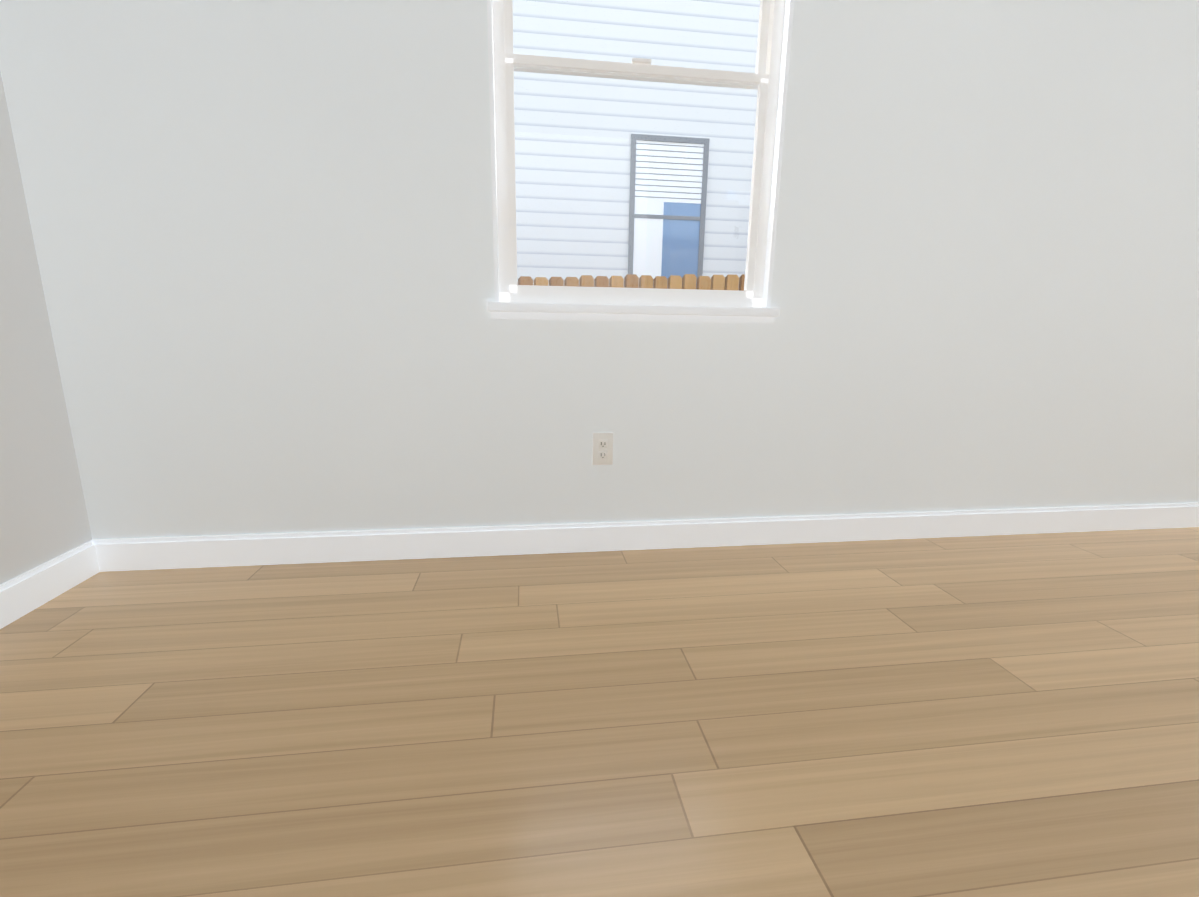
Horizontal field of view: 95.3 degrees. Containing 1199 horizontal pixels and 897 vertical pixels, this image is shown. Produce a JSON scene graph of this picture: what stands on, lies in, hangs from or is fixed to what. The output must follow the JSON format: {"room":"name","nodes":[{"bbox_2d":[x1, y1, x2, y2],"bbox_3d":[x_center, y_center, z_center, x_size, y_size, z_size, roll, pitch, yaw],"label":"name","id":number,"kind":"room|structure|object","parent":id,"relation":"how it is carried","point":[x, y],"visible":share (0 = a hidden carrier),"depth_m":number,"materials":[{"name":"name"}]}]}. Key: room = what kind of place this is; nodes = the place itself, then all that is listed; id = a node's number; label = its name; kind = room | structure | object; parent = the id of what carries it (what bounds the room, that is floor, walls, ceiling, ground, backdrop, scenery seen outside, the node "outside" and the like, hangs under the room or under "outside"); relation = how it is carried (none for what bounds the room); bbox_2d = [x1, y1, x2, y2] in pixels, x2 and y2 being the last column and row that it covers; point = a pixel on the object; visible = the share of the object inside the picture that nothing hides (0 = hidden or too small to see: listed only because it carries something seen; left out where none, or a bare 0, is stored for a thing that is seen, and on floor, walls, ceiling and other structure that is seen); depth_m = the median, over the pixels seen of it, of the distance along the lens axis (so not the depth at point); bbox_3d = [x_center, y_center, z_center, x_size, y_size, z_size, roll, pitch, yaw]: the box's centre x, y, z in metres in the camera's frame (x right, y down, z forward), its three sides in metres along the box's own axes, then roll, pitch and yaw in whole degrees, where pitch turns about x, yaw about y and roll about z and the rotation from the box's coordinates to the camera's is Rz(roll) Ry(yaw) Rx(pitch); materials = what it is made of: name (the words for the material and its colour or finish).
{"room":"empty room","nodes":[
{"label":"empty room","id":0,"kind":"room"},
{"bbox_2d":[0,71,91,584],"bbox_3d":[-1.403,-0.457,-0.614,0.150,2.700,4.340,-1,12,-8],"label":"wall","id":1,"kind":"structure","parent":0,"point":[43,516],"depth_m":1.54,"materials":[{"name":"paint"}]},
{"bbox_2d":[0,541,99,628],"bbox_3d":[-1.349,0.793,-0.252,0.016,0.105,4.158,-1,12,-8],"label":"baseboard","id":2,"kind":"structure","parent":1,"relation":"attached to","point":[23,594],"depth_m":1.57,"materials":[{"name":"white wood"}]},
{"bbox_2d":[0,527,1198,896],"bbox_3d":[1.614,0.848,0.171,6.300,0.100,4.490,-1,12,-8],"label":"floor","id":3,"kind":"structure","parent":0,"point":[1004,715],"depth_m":1.12,"materials":[{"name":"brown wood"}]},
{"bbox_2d":[0,0,1198,539],"bbox_3d":[1.343,-0.983,1.971,6.300,2.700,0.150,-1,12,-8],"label":"wall","id":4,"kind":"structure","parent":0,"point":[262,232],"depth_m":1.82,"materials":[{"name":"paint"}]},
{"bbox_2d":[592,432,612,464],"bbox_3d":[0.012,0.001,1.922,0.072,0.116,0.008,-1,12,-8],"label":"electrical outlet","id":5,"kind":"object","parent":4,"relation":"attached to","point":[602,448],"visible":1,"depth_m":1.92,"materials":[{"name":"white plastic"}]},
{"bbox_2d":[487,0,793,322],"bbox_3d":[0.129,-1.183,1.743,0.990,1.515,0.179,-1,12,-8],"label":"window","id":6,"kind":"structure","parent":4,"relation":"in","point":[767,80],"depth_m":1.79,"materials":[{"name":"white plastic"}]},
{"bbox_2d":[91,502,1198,571],"bbox_3d":[1.335,0.302,2.168,6.000,0.105,0.016,-1,12,-8],"label":"baseboard","id":7,"kind":"structure","parent":4,"relation":"attached to","point":[127,554],"depth_m":1.99,"materials":[{"name":"white wood"}]},
{"label":"outside","id":8,"kind":"structure","parent":0,"visible":0},
{"bbox_3d":[0.615,-3.579,21.966,70.000,0.200,39.850,-1,12,-8],"label":"ground","id":9,"kind":"structure","parent":8,"visible":0},
{"bbox_2d":[517,274,744,290],"bbox_3d":[1.885,-1.154,5.719,24.084,2.047,0.170,-1,12,-8],"label":"fence","id":10,"kind":"object","parent":9,"relation":"on","point":[674,284],"depth_m":5.34,"materials":[{"name":"brown wood"}]},
{"bbox_2d":[512,0,759,290],"bbox_3d":[-0.416,-5.944,10.682,24.000,9.217,8.800,-1,12,-8],"label":"house","id":11,"kind":"structure","parent":9,"relation":"on","point":[638,107],"depth_m":7.47,"materials":[{"name":"white wood"}]}
]}

